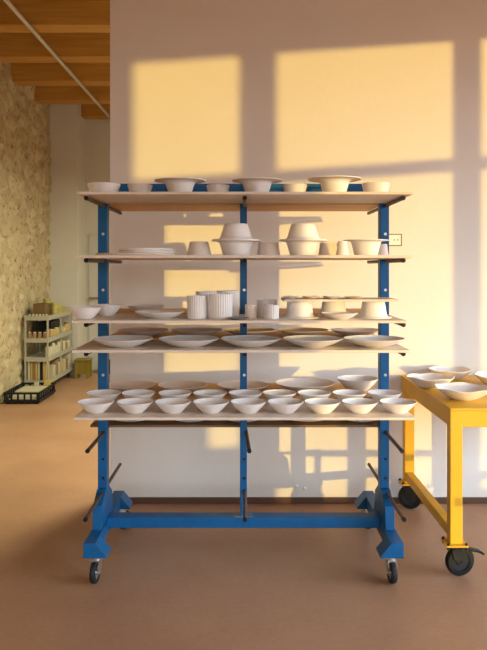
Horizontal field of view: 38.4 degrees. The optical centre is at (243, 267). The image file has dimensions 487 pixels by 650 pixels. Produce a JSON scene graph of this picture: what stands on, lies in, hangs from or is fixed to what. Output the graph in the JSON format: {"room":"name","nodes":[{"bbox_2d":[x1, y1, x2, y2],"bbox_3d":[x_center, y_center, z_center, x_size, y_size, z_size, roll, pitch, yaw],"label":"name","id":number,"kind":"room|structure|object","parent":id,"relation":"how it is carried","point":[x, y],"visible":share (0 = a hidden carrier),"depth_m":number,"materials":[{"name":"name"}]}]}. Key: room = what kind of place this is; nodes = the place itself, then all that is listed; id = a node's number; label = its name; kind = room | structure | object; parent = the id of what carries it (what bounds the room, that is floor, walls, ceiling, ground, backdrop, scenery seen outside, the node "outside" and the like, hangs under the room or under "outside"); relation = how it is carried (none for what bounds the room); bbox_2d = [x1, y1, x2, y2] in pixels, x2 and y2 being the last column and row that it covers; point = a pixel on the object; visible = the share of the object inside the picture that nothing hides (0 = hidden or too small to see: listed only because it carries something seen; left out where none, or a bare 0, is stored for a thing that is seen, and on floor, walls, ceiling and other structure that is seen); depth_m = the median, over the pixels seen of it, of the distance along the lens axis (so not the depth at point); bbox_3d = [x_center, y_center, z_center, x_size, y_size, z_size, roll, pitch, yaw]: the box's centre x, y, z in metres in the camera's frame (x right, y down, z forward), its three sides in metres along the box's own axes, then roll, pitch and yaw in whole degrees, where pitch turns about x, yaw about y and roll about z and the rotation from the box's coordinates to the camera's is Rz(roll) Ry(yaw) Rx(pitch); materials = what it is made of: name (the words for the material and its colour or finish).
{"room":"art studio","nodes":[
{"label":"art studio","id":0,"kind":"room"},
{"bbox_2d":[0,63,51,402],"bbox_3d":[-2.940,-0.487,3.032,0.297,4.408,14.602,0,0,0],"label":"wall","id":1,"kind":"structure","parent":0,"point":[25,134],"depth_m":8.86,"materials":[{"name":"stone"}]},
{"bbox_2d":[49,104,85,375],"bbox_3d":[-2.760,-0.505,10.475,0.680,4.150,0.550,0,0,0],"label":"wall","id":2,"kind":"structure","parent":0,"point":[67,144],"depth_m":10.20,"materials":[{"name":"paint"}]},
{"bbox_2d":[86,119,109,357],"bbox_3d":[0.850,-0.505,10.850,7.900,4.150,0.200,0,0,0],"label":"wall","id":3,"kind":"structure","parent":0,"point":[97,130],"depth_m":10.75,"materials":[{"name":"paint"}]},
{"bbox_2d":[88,233,109,369],"bbox_3d":[-1.935,0.520,10.703,0.870,2.100,0.094,0,0,0],"label":"door","id":4,"kind":"structure","parent":3,"relation":"in","point":[93,237],"depth_m":10.72,"materials":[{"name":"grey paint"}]},
{"bbox_2d":[0,370,486,649],"bbox_3d":[0.850,1.670,3.275,7.900,0.200,15.550,0,0,0],"label":"floor","id":5,"kind":"structure","parent":0,"point":[156,588],"depth_m":3.57,"materials":[{"name":"concrete"}]},
{"bbox_2d":[3,382,55,403],"bbox_3d":[-2.560,1.502,8.420,0.420,0.135,0.720,0,0,0],"label":"plastic crate","id":6,"kind":"object","parent":5,"relation":"on","point":[47,391],"visible":0.88,"depth_m":8.11,"materials":[{"name":"black plastic"}]},
{"bbox_2d":[9,394,42,399],"bbox_3d":[-2.575,1.530,8.440,0.310,0.020,0.620,0,0,0],"label":"bundle","id":7,"kind":"object","parent":6,"relation":"on","point":[42,394],"visible":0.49,"depth_m":8.15,"materials":[{"name":"beige"}]},
{"bbox_2d":[13,393,42,397],"bbox_3d":[-2.567,1.508,8.450,0.306,0.020,0.540,0,0,0],"label":"bundle","id":8,"kind":"object","parent":7,"relation":"on","point":[14,396],"visible":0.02,"depth_m":8.18,"materials":[{"name":"beige"}]},
{"bbox_3d":[-2.559,1.486,8.460,0.302,0.020,0.460,0,0,0],"label":"bundle","id":9,"kind":"object","parent":8,"relation":"on","visible":0},
{"bbox_2d":[15,386,47,391],"bbox_3d":[-2.551,1.464,8.470,0.298,0.020,0.380,0,0,0],"label":"bundle","id":10,"kind":"object","parent":9,"relation":"on","point":[25,388],"visible":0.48,"depth_m":8.38,"materials":[{"name":"beige"}]},
{"bbox_2d":[24,310,72,385],"bbox_3d":[-2.610,1.085,9.450,0.333,0.970,1.268,0,0,0],"label":"trolley","id":11,"kind":"object","parent":5,"relation":"on","point":[39,356],"visible":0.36,"depth_m":8.95,"materials":[{"name":"beige metal"}]},
{"bbox_2d":[33,303,49,315],"bbox_3d":[-2.635,0.545,9.130,0.150,0.170,0.220,0,0,0],"label":"open box","id":12,"kind":"object","parent":11,"relation":"on","point":[38,308],"visible":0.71,"depth_m":9.02,"materials":[{"name":"cardboard"}]},
{"bbox_2d":[38,319,59,336],"bbox_3d":[-2.625,0.810,9.480,0.170,0.200,0.480,0,0,0],"label":"storage bin","id":13,"kind":"object","parent":11,"relation":"on","point":[42,325],"visible":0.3,"depth_m":9.24,"materials":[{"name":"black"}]},
{"bbox_2d":[74,358,91,377],"bbox_3d":[-2.300,1.435,10.050,0.220,0.270,0.220,0,0,0],"label":"stool","id":14,"kind":"object","parent":5,"relation":"on","point":[81,365],"visible":1,"depth_m":9.96,"materials":[{"name":"yellow plastic"}]},
{"bbox_2d":[83,184,405,583],"bbox_3d":[0.003,0.557,3.813,1.605,2.025,0.955,0,0,0],"label":"storage rack","id":15,"kind":"object","parent":5,"relation":"on","point":[108,508],"visible":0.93,"depth_m":3.77,"materials":[{"name":"blue metal"}]},
{"bbox_2d":[90,420,377,426],"bbox_3d":[-0.037,0.867,4.062,1.605,0.013,0.456,0,0,0],"label":"board","id":16,"kind":"object","parent":15,"relation":"on","point":[112,423],"visible":0.24,"depth_m":3.87,"materials":[{"name":"brown wood"}]},
{"bbox_2d":[116,308,360,313],"bbox_3d":[-0.003,0.254,4.062,1.535,0.013,0.456,0,0,0],"label":"board","id":17,"kind":"object","parent":15,"relation":"on","point":[121,310],"visible":0.04,"depth_m":4.08,"materials":[{"name":"brown wood"}]},
{"bbox_2d":[127,304,164,310],"bbox_3d":[-0.553,0.229,3.970,0.214,0.037,0.214,0,0,0],"label":"plate","id":18,"kind":"object","parent":17,"relation":"on","point":[136,307],"visible":0.76,"depth_m":3.91,"materials":[{"name":"ceramic"}]},
{"bbox_2d":[72,314,406,322],"bbox_3d":[-0.020,0.254,3.533,1.580,0.013,0.466,0,0,0],"label":"board","id":19,"kind":"object","parent":15,"relation":"on","point":[116,318],"visible":0.56,"depth_m":3.30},
{"bbox_2d":[67,306,101,318],"bbox_3d":[-0.775,0.219,3.420,0.166,0.058,0.166,0,0,0],"label":"bowl","id":20,"kind":"object","parent":19,"relation":"on","point":[80,312],"visible":1,"depth_m":3.37,"materials":[{"name":"ceramic"}]},
{"bbox_2d":[92,304,121,315],"bbox_3d":[-0.710,0.219,3.640,0.156,0.058,0.156,0,0,0],"label":"bowl","id":21,"kind":"object","parent":19,"relation":"on","point":[107,309],"visible":0.82,"depth_m":3.59,"materials":[{"name":"ceramic"}]},
{"bbox_2d":[135,310,184,318],"bbox_3d":[-0.414,0.231,3.470,0.250,0.034,0.250,0,0,0],"label":"plate","id":22,"kind":"object","parent":19,"relation":"on","point":[152,314],"visible":1,"depth_m":3.41,"materials":[{"name":"ceramic"}]},
{"bbox_2d":[187,295,206,318],"bbox_3d":[-0.229,0.192,3.450,0.098,0.112,0.098,0,0,0],"label":"cup","id":23,"kind":"object","parent":19,"relation":"on","point":[196,304],"visible":1,"depth_m":3.41,"materials":[{"name":"ceramic"}]},
{"bbox_2d":[196,291,215,316],"bbox_3d":[-0.194,0.183,3.620,0.107,0.128,0.107,0,0,0],"label":"cup","id":24,"kind":"object","parent":19,"relation":"on","point":[207,293],"visible":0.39,"depth_m":3.57,"materials":[{"name":"ceramic"}]},
{"bbox_2d":[209,293,231,318],"bbox_3d":[-0.113,0.188,3.450,0.117,0.120,0.116,0,0,0],"label":"cup","id":25,"kind":"object","parent":19,"relation":"on","point":[220,304],"visible":0.97,"depth_m":3.40,"materials":[{"name":"ceramic"}]},
{"bbox_2d":[217,290,238,315],"bbox_3d":[-0.081,0.182,3.640,0.115,0.130,0.115,0,0,0],"label":"cup","id":26,"kind":"object","parent":19,"relation":"on","point":[235,293],"visible":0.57,"depth_m":3.60,"materials":[{"name":"ceramic"}]},
{"bbox_2d":[245,304,256,317],"bbox_3d":[0.037,0.214,3.480,0.059,0.066,0.058,0,0,0],"label":"cup","id":27,"kind":"object","parent":19,"relation":"on","point":[250,309],"visible":0.91,"depth_m":3.46,"materials":[{"name":"ceramic"}]},
{"bbox_2d":[257,299,276,315],"bbox_3d":[0.121,0.205,3.620,0.102,0.084,0.102,0,0,0],"label":"cup","id":28,"kind":"object","parent":19,"relation":"on","point":[260,302],"visible":0.62,"depth_m":3.58,"materials":[{"name":"ceramic"}]},
{"bbox_2d":[264,304,278,318],"bbox_3d":[0.137,0.213,3.420,0.074,0.068,0.074,0,0,0],"label":"cup","id":29,"kind":"object","parent":19,"relation":"on","point":[271,311],"visible":1,"depth_m":3.39,"materials":[{"name":"ceramic"}]},
{"bbox_2d":[279,302,319,318],"bbox_3d":[0.280,0.207,3.500,0.200,0.084,0.200,0,0,0],"label":"dish","id":30,"kind":"object","parent":19,"relation":"on","point":[295,310],"visible":0.88,"depth_m":3.44,"materials":[{"name":"ceramic"}]},
{"bbox_2d":[281,297,397,301],"bbox_3d":[0.475,0.159,3.525,0.560,0.011,0.230,0,0,0],"label":"plank","id":31,"kind":"object","parent":30,"relation":"on","point":[298,299],"visible":0.97,"depth_m":3.41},
{"bbox_2d":[320,302,345,316],"bbox_3d":[0.463,0.206,3.600,0.140,0.083,0.140,0,0,0],"label":"bowl","id":32,"kind":"object","parent":19,"relation":"on","point":[326,306],"visible":0.5,"depth_m":3.55,"materials":[{"name":"ceramic"}]},
{"bbox_2d":[321,312,357,318],"bbox_3d":[0.468,0.233,3.410,0.180,0.030,0.180,0,0,0],"label":"plate","id":33,"kind":"object","parent":19,"relation":"on","point":[332,315],"visible":1,"depth_m":3.36,"materials":[{"name":"ceramic"}]},
{"bbox_2d":[355,302,391,318],"bbox_3d":[0.650,0.207,3.500,0.180,0.084,0.180,0,0,0],"label":"dish","id":34,"kind":"object","parent":19,"relation":"on","point":[369,310],"visible":0.85,"depth_m":3.45,"materials":[{"name":"ceramic"}]},
{"bbox_2d":[72,340,409,352],"bbox_3d":[-0.013,0.394,3.533,1.595,0.013,0.466,0,0,0],"label":"board","id":35,"kind":"object","parent":15,"relation":"on","point":[151,346],"visible":0.74,"depth_m":3.35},
{"bbox_2d":[92,335,152,347],"bbox_3d":[-0.595,0.366,3.455,0.300,0.042,0.300,0,0,0],"label":"plate","id":36,"kind":"object","parent":35,"relation":"on","point":[116,341],"visible":1,"depth_m":3.45,"materials":[{"name":"ceramic"}]},
{"bbox_2d":[159,335,218,347],"bbox_3d":[-0.269,0.366,3.455,0.300,0.042,0.300,0,0,0],"label":"plate","id":37,"kind":"object","parent":35,"relation":"on","point":[183,341],"visible":1,"depth_m":3.48,"materials":[{"name":"ceramic"}]},
{"bbox_2d":[221,335,280,347],"bbox_3d":[0.037,0.366,3.455,0.300,0.042,0.300,0,0,0],"label":"plate","id":38,"kind":"object","parent":35,"relation":"on","point":[246,341],"visible":1,"depth_m":3.48,"materials":[{"name":"ceramic"}]},
{"bbox_2d":[283,335,343,347],"bbox_3d":[0.343,0.366,3.455,0.300,0.042,0.300,0,0,0],"label":"plate","id":39,"kind":"object","parent":35,"relation":"on","point":[309,341],"visible":1,"depth_m":3.47,"materials":[{"name":"ceramic"}]},
{"bbox_2d":[344,335,404,347],"bbox_3d":[0.644,0.366,3.455,0.300,0.042,0.300,0,0,0],"label":"plate","id":40,"kind":"object","parent":35,"relation":"on","point":[371,341],"visible":1,"depth_m":3.45,"materials":[{"name":"ceramic"}]},
{"bbox_2d":[109,331,374,339],"bbox_3d":[-0.003,0.394,4.062,1.535,0.013,0.456,0,0,0],"label":"board","id":41,"kind":"object","parent":15,"relation":"on","point":[220,334],"visible":0.24,"depth_m":4.07,"materials":[{"name":"brown wood"}]},
{"bbox_2d":[117,327,168,335],"bbox_3d":[-0.577,0.370,4.020,0.296,0.034,0.296,0,0,0],"label":"plate","id":42,"kind":"object","parent":41,"relation":"on","point":[145,331],"visible":0.91,"depth_m":4.08,"materials":[{"name":"ceramic"}]},
{"bbox_2d":[172,327,222,334],"bbox_3d":[-0.267,0.370,4.020,0.296,0.034,0.296,0,0,0],"label":"plate","id":43,"kind":"object","parent":41,"relation":"on","point":[191,330],"visible":0.86,"depth_m":4.09,"materials":[{"name":"ceramic"}]},
{"bbox_2d":[225,327,274,334],"bbox_3d":[0.037,0.370,4.020,0.296,0.034,0.296,0,0,0],"label":"plate","id":44,"kind":"object","parent":41,"relation":"on","point":[250,330],"visible":0.78,"depth_m":4.08,"materials":[{"name":"ceramic"}]},
{"bbox_2d":[277,327,327,335],"bbox_3d":[0.342,0.370,4.020,0.296,0.034,0.296,0,0,0],"label":"plate","id":45,"kind":"object","parent":41,"relation":"on","point":[293,331],"visible":0.87,"depth_m":4.09,"materials":[{"name":"ceramic"}]},
{"bbox_2d":[330,327,377,335],"bbox_3d":[0.646,0.370,4.020,0.296,0.034,0.296,0,0,0],"label":"plate","id":46,"kind":"object","parent":41,"relation":"on","point":[348,331],"visible":0.87,"depth_m":4.08,"materials":[{"name":"ceramic"}]},
{"bbox_2d":[74,255,411,258],"bbox_3d":[-0.003,-0.054,3.533,1.595,0.014,0.466,0,0,0],"label":"board","id":47,"kind":"object","parent":15,"relation":"on","point":[75,256],"visible":0.84,"depth_m":3.30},
{"bbox_2d":[95,253,175,254],"bbox_3d":[-0.541,-0.067,3.520,0.400,0.012,0.400,0,0,0],"label":"flat slab","id":48,"kind":"object","parent":47,"relation":"on","point":[96,253],"visible":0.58,"depth_m":3.35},
{"bbox_2d":[119,250,175,253],"bbox_3d":[-0.480,-0.079,3.520,0.284,0.012,0.284,0,0,0],"label":"flat slab","id":49,"kind":"object","parent":48,"relation":"on","point":[128,251],"visible":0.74,"depth_m":3.39,"materials":[{"name":"ceramic"}]},
{"bbox_2d":[119,248,174,250],"bbox_3d":[-0.485,-0.091,3.520,0.276,0.012,0.276,0,0,0],"label":"flat slab","id":50,"kind":"object","parent":49,"relation":"on","point":[120,249],"visible":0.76,"depth_m":3.41,"materials":[{"name":"ceramic"}]},
{"bbox_2d":[187,241,210,254],"bbox_3d":[-0.224,-0.097,3.530,0.126,0.072,0.126,0,0,0],"label":"bowl","id":51,"kind":"object","parent":47,"relation":"on","point":[195,247],"visible":0.87,"depth_m":3.48,"materials":[{"name":"ceramic"}]},
{"bbox_2d":[212,239,259,254],"bbox_3d":[-0.037,-0.100,3.500,0.244,0.079,0.244,0,0,0],"label":"dish","id":52,"kind":"object","parent":47,"relation":"on","point":[228,246],"visible":0.92,"depth_m":3.43,"materials":[{"name":"ceramic"}]},
{"bbox_2d":[212,223,259,239],"bbox_3d":[-0.037,-0.179,3.500,0.236,0.083,0.236,0,0,0],"label":"dish","id":53,"kind":"object","parent":52,"relation":"on","point":[230,230],"visible":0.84,"depth_m":3.44,"materials":[{"name":"ceramic"}]},
{"bbox_2d":[257,242,279,254],"bbox_3d":[0.127,-0.096,3.560,0.120,0.070,0.120,0,0,0],"label":"bowl","id":54,"kind":"object","parent":47,"relation":"on","point":[264,248],"visible":0.86,"depth_m":3.51,"materials":[{"name":"ceramic"}]},
{"bbox_2d":[279,239,327,254],"bbox_3d":[0.297,-0.100,3.500,0.244,0.079,0.244,0,0,0],"label":"dish","id":55,"kind":"object","parent":47,"relation":"on","point":[295,246],"visible":0.91,"depth_m":3.43,"materials":[{"name":"ceramic"}]},
{"bbox_2d":[279,223,326,239],"bbox_3d":[0.297,-0.179,3.500,0.236,0.083,0.236,0,0,0],"label":"dish","id":56,"kind":"object","parent":55,"relation":"on","point":[297,230],"visible":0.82,"depth_m":3.44,"materials":[{"name":"ceramic"}]},
{"bbox_2d":[318,242,337,254],"bbox_3d":[0.440,-0.096,3.600,0.110,0.070,0.110,0,0,0],"label":"bowl","id":57,"kind":"object","parent":47,"relation":"on","point":[326,248],"visible":0.74,"depth_m":3.56,"materials":[{"name":"ceramic"}]},
{"bbox_2d":[336,241,348,254],"bbox_3d":[0.484,-0.096,3.420,0.068,0.070,0.068,0,0,0],"label":"cup","id":58,"kind":"object","parent":47,"relation":"on","point":[342,248],"visible":0.92,"depth_m":3.40,"materials":[{"name":"ceramic"}]},
{"bbox_2d":[343,239,388,254],"bbox_3d":[0.613,-0.101,3.500,0.224,0.080,0.224,0,0,0],"label":"dish","id":59,"kind":"object","parent":47,"relation":"on","point":[360,246],"visible":0.91,"depth_m":3.44,"materials":[{"name":"ceramic"}]},
{"bbox_2d":[109,203,377,210],"bbox_3d":[-0.003,-0.353,4.062,1.535,0.013,0.456,0,0,0],"label":"board","id":60,"kind":"object","parent":15,"relation":"on","point":[118,206],"visible":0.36,"depth_m":3.95,"materials":[{"name":"brown wood"}]},
{"bbox_2d":[112,383,374,398],"bbox_3d":[-0.003,0.712,4.062,1.535,0.013,0.456,0,0,0],"label":"board","id":61,"kind":"object","parent":15,"relation":"on","point":[337,386],"visible":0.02,"depth_m":4.06,"materials":[{"name":"brown wood"}]},
{"bbox_2d":[109,380,155,391],"bbox_3d":[-0.648,0.687,4.030,0.290,0.036,0.290,0,0,-36],"label":"dish","id":62,"kind":"object","parent":61,"relation":"on","point":[126,385],"visible":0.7,"depth_m":4.10,"materials":[{"name":"ceramic"}]},
{"bbox_2d":[158,380,207,390],"bbox_3d":[-0.348,0.687,4.030,0.290,0.036,0.290,0,0,45],"label":"dish","id":63,"kind":"object","parent":61,"relation":"on","point":[191,385],"visible":0.78,"depth_m":4.10,"materials":[{"name":"ceramic"}]},
{"bbox_2d":[217,380,268,390],"bbox_3d":[-0.003,0.687,4.030,0.300,0.036,0.300,0,0,27],"label":"dish","id":64,"kind":"object","parent":61,"relation":"on","point":[234,384],"visible":0.69,"depth_m":4.10,"materials":[{"name":"ceramic"}]},
{"bbox_2d":[275,378,334,391],"bbox_3d":[0.354,0.681,4.030,0.344,0.047,0.344,0,0,-15],"label":"dish","id":65,"kind":"object","parent":61,"relation":"on","point":[294,384],"visible":0.91,"depth_m":4.11,"materials":[{"name":"ceramic"}]},
{"bbox_2d":[337,375,377,390],"bbox_3d":[0.656,0.669,4.030,0.236,0.072,0.236,0,0,37],"label":"dish","id":66,"kind":"object","parent":61,"relation":"on","point":[354,382],"visible":0.93,"depth_m":3.98,"materials":[{"name":"ceramic"}]},
{"bbox_2d":[109,259,377,259],"bbox_3d":[-0.003,-0.054,4.062,1.535,0.013,0.456,0,0,0],"label":"board","id":67,"kind":"object","parent":15,"relation":"on","point":[109,259],"visible":0.2,"depth_m":3.95,"materials":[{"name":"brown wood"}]},
{"bbox_2d":[74,399,414,419],"bbox_3d":[0.005,0.712,3.533,1.610,0.013,0.466,0,0,0],"label":"board","id":68,"kind":"object","parent":15,"relation":"on","point":[114,412],"visible":0.44,"depth_m":3.35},
{"bbox_2d":[77,398,113,413],"bbox_3d":[-0.721,0.678,3.420,0.178,0.054,0.178,0,0,9],"label":"bowl","id":69,"kind":"object","parent":68,"relation":"on","point":[90,405],"visible":1,"depth_m":3.39,"materials":[{"name":"ceramic"}]},
{"bbox_2d":[87,389,120,399],"bbox_3d":[-0.730,0.678,3.665,0.178,0.054,0.178,0,0,14],"label":"bowl","id":70,"kind":"object","parent":68,"relation":"on","point":[104,393],"visible":0.62,"depth_m":3.70,"materials":[{"name":"ceramic"}]},
{"bbox_2d":[117,398,152,413],"bbox_3d":[-0.530,0.678,3.420,0.178,0.054,0.178,0,0,-35],"label":"bowl","id":71,"kind":"object","parent":68,"relation":"on","point":[129,405],"visible":1,"depth_m":3.39,"materials":[{"name":"ceramic"}]},
{"bbox_2d":[121,389,154,398],"bbox_3d":[-0.550,0.678,3.665,0.178,0.054,0.178,0,0,-5],"label":"bowl","id":72,"kind":"object","parent":68,"relation":"on","point":[138,393],"visible":0.59,"depth_m":3.71,"materials":[{"name":"ceramic"}]},
{"bbox_2d":[155,398,190,413],"bbox_3d":[-0.344,0.678,3.420,0.178,0.054,0.178,0,0,44],"label":"bowl","id":73,"kind":"object","parent":68,"relation":"on","point":[168,405],"visible":1,"depth_m":3.39,"materials":[{"name":"ceramic"}]},
{"bbox_2d":[158,389,191,398],"bbox_3d":[-0.359,0.678,3.665,0.178,0.054,0.178,0,0,-5],"label":"bowl","id":74,"kind":"object","parent":68,"relation":"on","point":[174,393],"visible":0.59,"depth_m":3.71,"materials":[{"name":"ceramic"}]},
{"bbox_2d":[193,389,226,398],"bbox_3d":[-0.175,0.678,3.665,0.178,0.054,0.178,0,0,31],"label":"bowl","id":75,"kind":"object","parent":68,"relation":"on","point":[208,393],"visible":0.69,"depth_m":3.71,"materials":[{"name":"ceramic"}]},
{"bbox_2d":[193,398,228,413],"bbox_3d":[-0.159,0.678,3.420,0.178,0.054,0.178,0,0,37],"label":"bowl","id":76,"kind":"object","parent":68,"relation":"on","point":[206,405],"visible":1,"depth_m":3.39,"materials":[{"name":"ceramic"}]},
{"bbox_2d":[229,389,261,398],"bbox_3d":[0.011,0.678,3.665,0.178,0.054,0.178,0,0,-37],"label":"bowl","id":77,"kind":"object","parent":68,"relation":"on","point":[243,393],"visible":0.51,"depth_m":3.71,"materials":[{"name":"ceramic"}]},
{"bbox_2d":[230,398,266,413],"bbox_3d":[0.024,0.678,3.420,0.178,0.054,0.178,0,0,-23],"label":"bowl","id":78,"kind":"object","parent":68,"relation":"on","point":[243,405],"visible":1,"depth_m":3.39,"materials":[{"name":"ceramic"}]},
{"bbox_2d":[263,389,295,399],"bbox_3d":[0.189,0.678,3.665,0.178,0.054,0.178,0,0,16],"label":"bowl","id":79,"kind":"object","parent":68,"relation":"on","point":[276,393],"visible":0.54,"depth_m":3.71,"materials":[{"name":"ceramic"}]},
{"bbox_2d":[267,398,303,413],"bbox_3d":[0.205,0.678,3.420,0.178,0.054,0.178,0,0,42],"label":"bowl","id":80,"kind":"object","parent":68,"relation":"on","point":[281,405],"visible":1,"depth_m":3.39,"materials":[{"name":"ceramic"}]},
{"bbox_2d":[298,389,330,399],"bbox_3d":[0.372,0.678,3.665,0.178,0.054,0.178,0,0,41],"label":"bowl","id":81,"kind":"object","parent":68,"relation":"on","point":[310,393],"visible":0.62,"depth_m":3.71,"materials":[{"name":"ceramic"}]},
{"bbox_2d":[304,398,340,413],"bbox_3d":[0.386,0.678,3.420,0.178,0.054,0.178,0,0,44],"label":"bowl","id":82,"kind":"object","parent":68,"relation":"on","point":[318,405],"visible":1,"depth_m":3.39,"materials":[{"name":"ceramic"}]},
{"bbox_2d":[332,389,366,402],"bbox_3d":[0.555,0.678,3.665,0.178,0.054,0.178,0,0,-15],"label":"bowl","id":83,"kind":"object","parent":68,"relation":"on","point":[342,394],"visible":0.71,"depth_m":3.70,"materials":[{"name":"ceramic"}]},
{"bbox_2d":[342,398,377,413],"bbox_3d":[0.569,0.678,3.420,0.178,0.054,0.178,0,0,-5],"label":"bowl","id":84,"kind":"object","parent":68,"relation":"on","point":[355,405],"visible":1,"depth_m":3.39,"materials":[{"name":"ceramic"}]},
{"bbox_2d":[367,389,401,403],"bbox_3d":[0.738,0.678,3.665,0.178,0.054,0.178,0,0,-7],"label":"bowl","id":85,"kind":"object","parent":68,"relation":"on","point":[378,394],"visible":0.72,"depth_m":3.69,"materials":[{"name":"ceramic"}]},
{"bbox_2d":[380,398,416,413],"bbox_3d":[0.755,0.678,3.420,0.178,0.054,0.178,0,0,7],"label":"bowl","id":86,"kind":"object","parent":68,"relation":"on","point":[393,405],"visible":1,"depth_m":3.39,"materials":[{"name":"ceramic"}]},
{"bbox_2d":[77,192,412,202],"bbox_3d":[0.007,-0.353,3.533,1.585,0.013,0.466,0,0,0],"label":"board","id":87,"kind":"object","parent":15,"relation":"on","point":[103,197],"visible":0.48,"depth_m":3.44,"materials":[{"name":"wood"}]},
{"bbox_2d":[87,182,120,191],"bbox_3d":[-0.708,-0.393,3.550,0.168,0.066,0.168,0,0,0],"label":"bowl","id":88,"kind":"object","parent":87,"relation":"on","point":[94,186],"visible":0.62,"depth_m":3.48,"materials":[{"name":"ceramic"}]},
{"bbox_2d":[127,183,152,191],"bbox_3d":[-0.525,-0.391,3.550,0.128,0.062,0.128,0,0,0],"label":"bowl","id":89,"kind":"object","parent":87,"relation":"on","point":[136,187],"visible":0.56,"depth_m":3.50,"materials":[{"name":"ceramic"}]},
{"bbox_2d":[154,177,205,191],"bbox_3d":[-0.318,-0.400,3.500,0.256,0.080,0.256,0,0,0],"label":"dish","id":90,"kind":"object","parent":87,"relation":"on","point":[173,184],"visible":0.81,"depth_m":3.44,"materials":[{"name":"ceramic"}]},
{"bbox_2d":[206,184,229,191],"bbox_3d":[-0.129,-0.390,3.550,0.120,0.060,0.120,0,0,0],"label":"bowl","id":91,"kind":"object","parent":87,"relation":"on","point":[210,187],"visible":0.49,"depth_m":3.50,"materials":[{"name":"ceramic"}]},
{"bbox_2d":[232,177,281,191],"bbox_3d":[0.068,-0.400,3.500,0.250,0.080,0.250,0,0,0],"label":"dish","id":92,"kind":"object","parent":87,"relation":"on","point":[250,184],"visible":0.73,"depth_m":3.44,"materials":[{"name":"ceramic"}]},
{"bbox_2d":[283,183,306,191],"bbox_3d":[0.261,-0.391,3.550,0.124,0.062,0.124,0,0,0],"label":"bowl","id":93,"kind":"object","parent":87,"relation":"on","point":[295,187],"visible":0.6,"depth_m":3.50,"materials":[{"name":"ceramic"}]},
{"bbox_2d":[308,175,360,191],"bbox_3d":[0.455,-0.403,3.500,0.266,0.086,0.266,0,0,0],"label":"dish","id":94,"kind":"object","parent":87,"relation":"on","point":[337,183],"visible":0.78,"depth_m":3.44,"materials":[{"name":"ceramic"}]},
{"bbox_2d":[362,182,389,191],"bbox_3d":[0.672,-0.395,3.550,0.144,0.070,0.144,0,0,0],"label":"bowl","id":95,"kind":"object","parent":87,"relation":"on","point":[367,186],"visible":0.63,"depth_m":3.49,"materials":[{"name":"ceramic"}]},
{"bbox_2d":[398,375,486,575],"bbox_3d":[1.594,1.140,4.079,1.165,0.860,1.123,0,0,0],"label":"work table","id":96,"kind":"object","parent":5,"relation":"on","point":[457,414],"visible":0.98,"depth_m":3.59,"materials":[{"name":"yellow metal"}]},
{"bbox_2d":[406,373,454,388],"bbox_3d":[1.114,0.676,4.170,0.258,0.069,0.258,0,0,-39],"label":"bowl","id":97,"kind":"object","parent":96,"relation":"on","point":[425,380],"visible":0.81,"depth_m":4.14,"materials":[{"name":"ceramic"}]},
{"bbox_2d":[427,366,472,379],"bbox_3d":[1.322,0.676,4.480,0.274,0.069,0.274,0,0,0],"label":"bowl","id":98,"kind":"object","parent":96,"relation":"on","point":[460,372],"visible":0.78,"depth_m":4.48,"materials":[{"name":"ceramic"}]},
{"bbox_2d":[435,382,486,400],"bbox_3d":[1.192,0.676,3.800,0.287,0.069,0.287,0,0,2],"label":"bowl","id":99,"kind":"object","parent":96,"relation":"on","point":[462,391],"visible":1,"depth_m":3.81,"materials":[{"name":"ceramic"}]},
{"bbox_2d":[110,0,486,496],"bbox_3d":[1.805,-0.505,4.770,5.390,4.150,0.200,0,0,0],"label":"wall","id":100,"kind":"structure","parent":0,"point":[394,92],"depth_m":4.67,"materials":[{"name":"paint"}]},
{"bbox_2d":[129,497,486,503],"bbox_3d":[1.806,1.549,4.664,5.388,0.042,0.012,0,0,0],"label":"baseboard","id":101,"kind":"structure","parent":100,"relation":"attached to","point":[136,500],"depth_m":4.66,"materials":[{"name":"brown"}]},
{"bbox_2d":[389,234,401,245],"bbox_3d":[0.991,-0.187,4.666,0.131,0.082,0.008,0,0,0],"label":"wall socket","id":102,"kind":"object","parent":100,"relation":"attached to","point":[394,239],"visible":0.52,"depth_m":4.66,"materials":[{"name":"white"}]},
{"bbox_3d":[0.850,-2.655,3.275,7.900,0.150,15.550,0,0,0],"label":"ceiling","id":103,"kind":"structure","parent":0,"visible":0},
{"bbox_2d":[0,0,109,32],"bbox_3d":[0.850,-2.430,6.620,7.400,0.340,0.220,0,0,0],"label":"ceiling beam","id":104,"kind":"structure","parent":103,"relation":"attached to","point":[45,16],"depth_m":6.51,"materials":[{"name":"wood"}]},
{"bbox_2d":[0,33,109,62],"bbox_3d":[0.850,-2.430,7.600,7.400,0.340,0.220,0,0,0],"label":"ceiling beam","id":105,"kind":"structure","parent":103,"relation":"attached to","point":[14,47],"depth_m":7.49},
{"bbox_2d":[10,63,109,85],"bbox_3d":[0.850,-2.430,8.580,7.400,0.340,0.220,0,0,0],"label":"ceiling beam","id":106,"kind":"structure","parent":103,"relation":"attached to","point":[21,74],"depth_m":8.47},
{"bbox_2d":[34,86,109,103],"bbox_3d":[0.850,-2.430,9.560,7.400,0.340,0.220,0,0,0],"label":"ceiling beam","id":107,"kind":"structure","parent":103,"relation":"attached to","point":[44,94],"depth_m":9.45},
{"bbox_2d":[81,104,109,118],"bbox_3d":[1.065,-2.430,10.540,6.970,0.340,0.220,0,0,0],"label":"ceiling beam","id":108,"kind":"structure","parent":103,"relation":"attached to","point":[88,111],"depth_m":10.43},
{"bbox_3d":[0.850,-2.430,-3.180,7.400,0.340,0.220,0,0,0],"label":"ceiling beam","id":109,"kind":"structure","parent":103,"relation":"attached to","visible":0},
{"bbox_2d":[3,0,109,118],"bbox_3d":[-1.980,-2.233,3.275,0.040,0.040,14.950,0,0,0],"label":"conduit pipe","id":110,"kind":"object","parent":109,"relation":"attached to","point":[11,6],"visible":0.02,"depth_m":7.15,"materials":[{"name":"grey"}]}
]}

